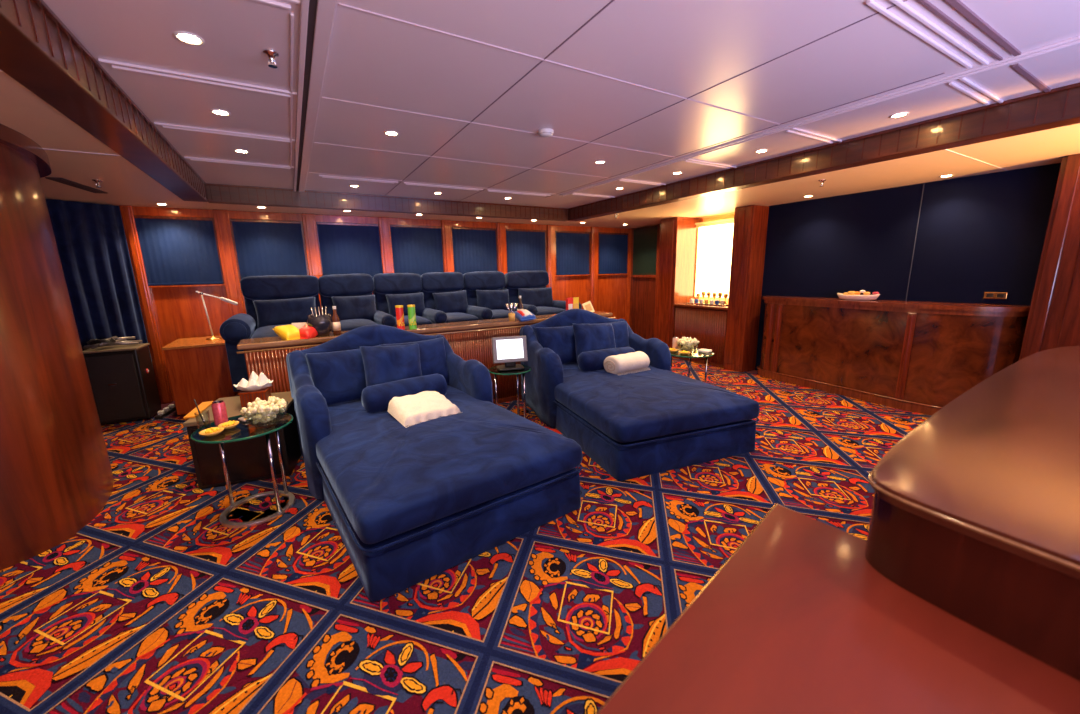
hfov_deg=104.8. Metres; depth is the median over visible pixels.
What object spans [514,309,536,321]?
snack bag
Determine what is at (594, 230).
trim
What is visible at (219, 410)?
soda can
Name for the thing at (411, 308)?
tube
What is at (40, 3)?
trim
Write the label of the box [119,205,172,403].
trim
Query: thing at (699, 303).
tray
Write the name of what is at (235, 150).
recessed light
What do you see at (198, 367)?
base cabinet
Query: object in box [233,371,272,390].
bowl
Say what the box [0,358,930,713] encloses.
floor
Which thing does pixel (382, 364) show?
throw pillow
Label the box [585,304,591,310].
print
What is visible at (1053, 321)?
trim
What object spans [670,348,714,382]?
glass side table
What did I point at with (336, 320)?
bottle
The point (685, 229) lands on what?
trim
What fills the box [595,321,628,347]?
pillow
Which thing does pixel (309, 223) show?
trim
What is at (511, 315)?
cup
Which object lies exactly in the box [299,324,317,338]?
snack bag
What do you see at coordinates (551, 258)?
trim
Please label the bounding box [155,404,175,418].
power strip
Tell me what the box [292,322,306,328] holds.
leaflet
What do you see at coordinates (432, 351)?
pillow
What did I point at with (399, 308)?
tube
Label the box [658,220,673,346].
trim
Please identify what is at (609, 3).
trim
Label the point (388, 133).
recessed light
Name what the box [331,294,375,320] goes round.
lumbar pillow
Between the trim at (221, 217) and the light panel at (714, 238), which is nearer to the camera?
the trim at (221, 217)
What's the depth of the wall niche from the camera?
6.62 m
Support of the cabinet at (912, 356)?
on the floor at (156, 605)
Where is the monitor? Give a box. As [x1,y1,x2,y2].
[492,336,527,370]
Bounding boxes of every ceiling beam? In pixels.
[0,0,207,201]
[568,87,1079,220]
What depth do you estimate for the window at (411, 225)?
6.34 m
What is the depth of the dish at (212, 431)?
2.37 m
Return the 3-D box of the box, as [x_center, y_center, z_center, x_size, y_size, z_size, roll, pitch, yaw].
[-2.157,0.306,3.161,0.180,0.120,0.140,-5,12,-18]
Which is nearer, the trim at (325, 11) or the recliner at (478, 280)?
the trim at (325, 11)
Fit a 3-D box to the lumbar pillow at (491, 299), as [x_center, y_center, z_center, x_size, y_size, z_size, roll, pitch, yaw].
[-0.665,-0.798,5.961,0.524,0.346,0.222,-8,14,-32]
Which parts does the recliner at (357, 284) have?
backrest, seat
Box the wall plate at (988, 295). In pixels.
[983,292,1007,298]
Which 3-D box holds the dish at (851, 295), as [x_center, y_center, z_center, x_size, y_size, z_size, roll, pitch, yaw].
[3.552,-0.693,4.650,0.157,0.110,0.403,-10,14,-35]
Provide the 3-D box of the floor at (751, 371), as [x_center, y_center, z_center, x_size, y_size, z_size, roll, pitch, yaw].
[0.233,0.824,3.432,8.600,0.100,7.700,-8,13,-30]
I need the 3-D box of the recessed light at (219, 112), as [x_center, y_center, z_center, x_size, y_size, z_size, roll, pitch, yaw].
[-1.903,-1.457,2.478,0.100,0.010,0.100,-8,13,-30]
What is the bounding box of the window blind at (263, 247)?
[231,219,306,278]
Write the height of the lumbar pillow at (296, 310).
0.347 m
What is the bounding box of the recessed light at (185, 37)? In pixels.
[173,31,203,45]
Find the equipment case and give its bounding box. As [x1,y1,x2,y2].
[183,391,301,488]
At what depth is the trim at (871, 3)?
2.24 m
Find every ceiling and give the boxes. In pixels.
[0,72,1079,227]
[43,0,1079,207]
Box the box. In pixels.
[238,386,271,407]
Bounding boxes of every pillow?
[252,296,315,327]
[305,345,379,405]
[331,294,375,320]
[360,343,421,386]
[379,337,448,383]
[385,292,424,316]
[432,290,467,312]
[476,289,509,309]
[518,287,552,306]
[535,325,576,363]
[572,323,615,364]
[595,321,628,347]
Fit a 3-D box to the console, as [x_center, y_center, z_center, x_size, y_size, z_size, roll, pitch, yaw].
[-0.833,0.093,4.566,3.940,0.920,0.411,-8,13,-30]
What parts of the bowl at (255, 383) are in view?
dish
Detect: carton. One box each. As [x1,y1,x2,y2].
[566,298,572,309]
[573,297,578,308]
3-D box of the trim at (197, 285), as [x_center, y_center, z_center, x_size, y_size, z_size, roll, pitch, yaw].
[-1.371,-1.231,6.539,7.400,0.025,0.045,-8,13,-30]
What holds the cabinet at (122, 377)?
on the floor at (156, 605)
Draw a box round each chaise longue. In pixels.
[286,324,582,601]
[520,309,759,480]
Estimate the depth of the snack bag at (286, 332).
3.61 m
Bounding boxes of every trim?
[0,0,206,198]
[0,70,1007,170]
[0,124,51,177]
[33,0,1079,209]
[98,0,1079,197]
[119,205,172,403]
[132,206,627,232]
[149,273,627,287]
[205,185,567,220]
[212,209,244,316]
[293,0,336,191]
[302,213,321,311]
[309,3,779,193]
[378,217,393,272]
[385,0,944,200]
[441,220,453,271]
[496,222,506,273]
[547,224,555,299]
[574,89,1069,217]
[590,226,597,310]
[626,228,631,325]
[630,224,660,337]
[632,278,655,338]
[657,217,702,357]
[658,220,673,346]
[673,303,727,309]
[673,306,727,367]
[675,307,726,364]
[724,205,768,371]
[905,183,924,300]
[918,0,1050,91]
[1018,153,1079,360]
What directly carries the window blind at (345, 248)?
attached to the window at (316, 222)
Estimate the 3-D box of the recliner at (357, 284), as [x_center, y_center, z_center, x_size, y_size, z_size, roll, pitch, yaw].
[-2.259,-0.422,4.941,0.715,1.117,1.068,-8,13,-30]
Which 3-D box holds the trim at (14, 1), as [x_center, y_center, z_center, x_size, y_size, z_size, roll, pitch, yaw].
[-1.751,-1.162,1.456,0.008,0.153,6.717,-8,13,-30]
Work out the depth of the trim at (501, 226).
6.82 m
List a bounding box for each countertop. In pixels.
[596,503,1079,713]
[865,346,1079,680]
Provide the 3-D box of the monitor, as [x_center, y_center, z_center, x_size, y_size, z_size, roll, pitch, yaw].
[-0.279,-0.040,3.844,0.320,0.300,0.180,-4,12,-14]
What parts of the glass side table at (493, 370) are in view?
leg, leg, leg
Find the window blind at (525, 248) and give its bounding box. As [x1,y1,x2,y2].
[506,229,545,272]
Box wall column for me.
[0,143,113,569]
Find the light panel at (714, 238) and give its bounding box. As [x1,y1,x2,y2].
[694,218,733,297]
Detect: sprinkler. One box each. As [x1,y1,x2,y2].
[91,179,102,187]
[262,49,278,67]
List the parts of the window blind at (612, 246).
rail, head rail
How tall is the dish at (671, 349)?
0.040 m
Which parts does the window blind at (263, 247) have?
head rail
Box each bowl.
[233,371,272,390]
[239,396,287,428]
[307,306,332,335]
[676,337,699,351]
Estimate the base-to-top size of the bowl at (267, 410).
0.172 m
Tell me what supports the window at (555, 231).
in the wall at (180, 312)
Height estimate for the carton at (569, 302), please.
0.215 m
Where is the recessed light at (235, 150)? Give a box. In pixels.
[234,149,248,153]
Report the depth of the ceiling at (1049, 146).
3.57 m
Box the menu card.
[582,301,594,311]
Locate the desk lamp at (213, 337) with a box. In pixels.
[196,291,237,339]
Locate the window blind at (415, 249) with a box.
[390,225,443,275]
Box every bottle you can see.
[332,306,340,334]
[517,296,522,310]
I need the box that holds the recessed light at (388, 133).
[384,131,398,135]
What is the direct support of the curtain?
hanging from the ceiling at (1049, 146)
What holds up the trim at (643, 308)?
attached to the wall
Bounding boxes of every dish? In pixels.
[199,427,223,436]
[218,420,238,429]
[669,348,678,351]
[679,350,690,354]
[837,290,879,299]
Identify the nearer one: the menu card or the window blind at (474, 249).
the menu card
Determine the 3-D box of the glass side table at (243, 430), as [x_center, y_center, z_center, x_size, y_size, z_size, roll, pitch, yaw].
[-1.793,0.693,2.591,0.510,0.568,0.510,-8,13,-30]
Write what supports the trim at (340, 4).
attached to the ceiling at (682, 48)
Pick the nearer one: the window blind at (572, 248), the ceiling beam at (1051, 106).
the ceiling beam at (1051, 106)
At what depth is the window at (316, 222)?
5.57 m
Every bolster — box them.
[361,373,446,412]
[577,347,634,370]
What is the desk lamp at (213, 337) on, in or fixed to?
on the base cabinet at (198, 367)
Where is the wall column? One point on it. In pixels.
(56, 475)
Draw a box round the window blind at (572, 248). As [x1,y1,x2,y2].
[556,231,589,274]
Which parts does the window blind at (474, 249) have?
head rail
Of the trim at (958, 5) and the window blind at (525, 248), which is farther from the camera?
the window blind at (525, 248)
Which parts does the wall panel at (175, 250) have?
head rail, rail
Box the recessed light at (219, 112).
[210,109,230,115]
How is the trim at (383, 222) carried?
attached to the wall at (180, 312)
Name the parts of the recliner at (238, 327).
arm, seat, backrest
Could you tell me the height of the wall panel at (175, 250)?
0.765 m
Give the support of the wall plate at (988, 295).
attached to the wall at (977, 235)
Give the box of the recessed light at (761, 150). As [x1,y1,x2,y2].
[755,149,767,152]
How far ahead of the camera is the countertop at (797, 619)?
0.72 m
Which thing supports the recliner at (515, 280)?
on the floor
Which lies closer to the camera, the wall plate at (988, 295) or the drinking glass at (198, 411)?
the drinking glass at (198, 411)
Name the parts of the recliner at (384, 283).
arm, backrest, seat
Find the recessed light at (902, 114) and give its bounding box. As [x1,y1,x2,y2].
[890,112,908,117]
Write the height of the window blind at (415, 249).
0.765 m
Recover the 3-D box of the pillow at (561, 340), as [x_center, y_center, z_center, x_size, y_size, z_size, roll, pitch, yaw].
[0.239,-0.126,4.532,0.583,0.423,0.274,-6,12,-22]
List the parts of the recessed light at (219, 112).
bulb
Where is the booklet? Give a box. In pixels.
[183,401,212,418]
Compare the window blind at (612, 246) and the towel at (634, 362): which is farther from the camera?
the window blind at (612, 246)
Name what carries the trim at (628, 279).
attached to the wall at (180, 312)
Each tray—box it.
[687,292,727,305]
[687,302,727,305]
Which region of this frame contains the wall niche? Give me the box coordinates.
[699,214,733,303]
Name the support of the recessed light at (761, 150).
in the ceiling at (682, 48)
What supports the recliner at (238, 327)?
on the floor
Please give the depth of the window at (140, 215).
5.01 m
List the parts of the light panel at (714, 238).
frame, cornice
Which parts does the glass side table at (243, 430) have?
leg, leg, leg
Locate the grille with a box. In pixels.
[84,354,145,421]
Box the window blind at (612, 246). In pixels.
[599,232,627,273]
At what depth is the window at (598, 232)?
7.94 m
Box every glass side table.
[191,412,294,527]
[488,365,530,417]
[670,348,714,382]
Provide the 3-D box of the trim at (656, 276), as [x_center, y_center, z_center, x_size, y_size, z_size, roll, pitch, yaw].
[2.044,-1.365,8.084,0.120,2.250,0.800,-8,13,-30]
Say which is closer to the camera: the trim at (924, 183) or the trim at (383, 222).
the trim at (924, 183)
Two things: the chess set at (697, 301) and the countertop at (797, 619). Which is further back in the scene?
the chess set at (697, 301)
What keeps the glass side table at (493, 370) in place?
on the floor at (156, 605)
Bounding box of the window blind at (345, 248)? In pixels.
[317,222,382,277]
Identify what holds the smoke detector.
attached to the ceiling at (682, 48)
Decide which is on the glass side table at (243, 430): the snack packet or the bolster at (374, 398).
the snack packet
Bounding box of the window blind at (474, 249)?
[452,227,496,273]
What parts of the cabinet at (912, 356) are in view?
toe rail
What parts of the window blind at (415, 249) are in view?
head rail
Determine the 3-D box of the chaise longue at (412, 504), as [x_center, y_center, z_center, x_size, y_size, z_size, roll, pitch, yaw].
[-0.866,0.370,2.938,1.400,1.028,2.109,-10,14,-35]
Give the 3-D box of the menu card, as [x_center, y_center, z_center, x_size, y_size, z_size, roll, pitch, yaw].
[0.615,-0.626,5.292,0.169,0.170,0.058,-9,14,-35]
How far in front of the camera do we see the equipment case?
2.97 m
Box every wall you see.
[119,207,626,402]
[755,163,1060,369]
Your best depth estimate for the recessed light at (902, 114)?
2.75 m
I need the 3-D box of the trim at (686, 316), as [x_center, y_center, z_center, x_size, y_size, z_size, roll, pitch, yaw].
[2.450,-0.345,6.429,0.032,0.780,0.927,-8,13,-30]
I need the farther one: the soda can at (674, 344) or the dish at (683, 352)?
the soda can at (674, 344)
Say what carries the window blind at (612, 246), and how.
attached to the window at (598, 232)
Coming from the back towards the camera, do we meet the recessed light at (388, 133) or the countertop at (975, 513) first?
the recessed light at (388, 133)
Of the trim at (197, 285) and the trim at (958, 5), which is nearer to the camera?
the trim at (958, 5)
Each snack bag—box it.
[273,325,299,339]
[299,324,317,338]
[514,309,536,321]
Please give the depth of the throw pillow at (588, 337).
4.35 m
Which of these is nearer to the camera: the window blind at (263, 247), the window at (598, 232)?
the window blind at (263, 247)
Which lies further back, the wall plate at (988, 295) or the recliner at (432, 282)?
the recliner at (432, 282)
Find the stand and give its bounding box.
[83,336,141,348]
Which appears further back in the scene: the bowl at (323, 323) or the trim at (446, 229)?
the trim at (446, 229)
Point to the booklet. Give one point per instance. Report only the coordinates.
(203, 405)
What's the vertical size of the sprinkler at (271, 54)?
0.055 m
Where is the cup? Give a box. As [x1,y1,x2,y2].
[509,313,514,320]
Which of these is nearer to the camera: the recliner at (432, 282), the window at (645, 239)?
the recliner at (432, 282)
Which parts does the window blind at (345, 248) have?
head rail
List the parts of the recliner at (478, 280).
arm, backrest, seat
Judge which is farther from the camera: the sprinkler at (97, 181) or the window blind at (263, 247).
the window blind at (263, 247)
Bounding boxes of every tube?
[395,305,404,329]
[407,305,416,328]
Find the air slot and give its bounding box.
[45,177,107,193]
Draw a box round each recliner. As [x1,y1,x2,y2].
[220,275,321,391]
[318,273,377,331]
[373,273,431,326]
[420,272,478,323]
[462,271,513,319]
[503,270,581,315]
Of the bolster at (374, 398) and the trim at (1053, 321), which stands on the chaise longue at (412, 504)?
the bolster at (374, 398)
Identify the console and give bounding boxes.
[237,311,614,403]
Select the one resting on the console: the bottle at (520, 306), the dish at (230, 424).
the bottle at (520, 306)
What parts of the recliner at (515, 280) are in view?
arm, backrest, seat, arm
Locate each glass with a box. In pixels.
[194,399,210,431]
[505,303,516,320]
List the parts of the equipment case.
panel, lid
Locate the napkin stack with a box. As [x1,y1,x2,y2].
[697,349,711,352]
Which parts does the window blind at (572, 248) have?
head rail, rail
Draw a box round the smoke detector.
[538,128,553,136]
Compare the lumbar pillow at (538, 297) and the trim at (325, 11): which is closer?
the trim at (325, 11)
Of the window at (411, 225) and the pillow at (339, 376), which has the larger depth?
the window at (411, 225)
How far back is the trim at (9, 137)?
2.34 m
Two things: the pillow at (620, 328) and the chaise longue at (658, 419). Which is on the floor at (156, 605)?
the chaise longue at (658, 419)
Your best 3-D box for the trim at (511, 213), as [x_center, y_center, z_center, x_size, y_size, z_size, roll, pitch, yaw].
[-1.540,-1.993,5.508,4.570,0.182,0.090,-8,13,-30]
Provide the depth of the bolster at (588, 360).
4.08 m
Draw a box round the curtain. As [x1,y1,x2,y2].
[46,199,152,365]
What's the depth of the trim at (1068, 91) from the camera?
3.29 m
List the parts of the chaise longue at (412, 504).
arm, backrest, mattress, arm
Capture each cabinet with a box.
[83,343,161,424]
[162,336,240,416]
[757,296,1029,415]
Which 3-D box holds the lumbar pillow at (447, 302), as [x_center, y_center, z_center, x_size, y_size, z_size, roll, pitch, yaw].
[-1.196,-0.723,5.649,0.490,0.355,0.219,-9,14,-34]
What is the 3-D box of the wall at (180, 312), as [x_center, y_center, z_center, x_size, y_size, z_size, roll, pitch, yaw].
[-1.762,-1.079,6.449,8.600,2.500,0.150,-8,13,-30]
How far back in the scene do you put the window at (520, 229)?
7.28 m
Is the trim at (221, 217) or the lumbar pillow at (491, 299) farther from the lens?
the lumbar pillow at (491, 299)
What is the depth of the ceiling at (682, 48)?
2.15 m
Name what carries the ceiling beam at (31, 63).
attached to the ceiling at (682, 48)
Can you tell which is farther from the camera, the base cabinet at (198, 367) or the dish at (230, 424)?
the base cabinet at (198, 367)
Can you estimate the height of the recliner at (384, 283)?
1.112 m
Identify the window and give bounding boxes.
[140,215,224,283]
[230,219,308,280]
[316,222,382,275]
[390,225,443,269]
[451,227,497,271]
[506,229,546,271]
[555,231,589,274]
[598,232,627,273]
[633,226,657,274]
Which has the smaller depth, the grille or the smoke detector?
the smoke detector
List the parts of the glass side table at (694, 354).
leg, leg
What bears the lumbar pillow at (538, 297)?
on the recliner at (515, 280)
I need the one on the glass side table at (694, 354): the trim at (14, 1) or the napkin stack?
the napkin stack
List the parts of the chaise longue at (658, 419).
arm, backrest, arm, mattress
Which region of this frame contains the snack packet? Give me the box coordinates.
[238,417,251,421]
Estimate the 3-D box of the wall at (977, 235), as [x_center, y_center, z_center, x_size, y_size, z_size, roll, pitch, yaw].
[3.783,-0.716,4.737,0.130,2.250,2.540,-8,13,-30]
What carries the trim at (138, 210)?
attached to the wall at (180, 312)
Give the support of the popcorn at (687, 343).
on the glass side table at (694, 354)
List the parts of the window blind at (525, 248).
head rail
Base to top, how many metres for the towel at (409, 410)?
0.147 m
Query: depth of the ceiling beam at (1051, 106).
3.10 m
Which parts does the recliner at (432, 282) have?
arm, backrest, seat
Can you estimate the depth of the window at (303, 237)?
5.17 m
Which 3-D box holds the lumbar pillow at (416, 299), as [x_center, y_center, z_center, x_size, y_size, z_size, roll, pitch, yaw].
[-1.715,-0.652,5.355,0.490,0.342,0.216,-7,13,-26]
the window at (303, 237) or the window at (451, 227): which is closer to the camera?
the window at (303, 237)
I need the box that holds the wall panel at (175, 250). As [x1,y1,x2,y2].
[134,215,222,285]
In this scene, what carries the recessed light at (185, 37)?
in the ceiling at (682, 48)
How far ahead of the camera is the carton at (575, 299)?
5.10 m
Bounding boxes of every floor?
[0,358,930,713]
[152,370,756,417]
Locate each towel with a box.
[387,391,460,427]
[603,351,650,375]
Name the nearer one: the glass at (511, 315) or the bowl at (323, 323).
the bowl at (323, 323)
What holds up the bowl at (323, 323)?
on the console
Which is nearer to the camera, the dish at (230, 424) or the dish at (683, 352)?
the dish at (230, 424)
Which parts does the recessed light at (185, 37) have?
bulb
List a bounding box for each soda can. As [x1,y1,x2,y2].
[211,400,227,425]
[672,337,678,348]
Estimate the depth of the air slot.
3.48 m

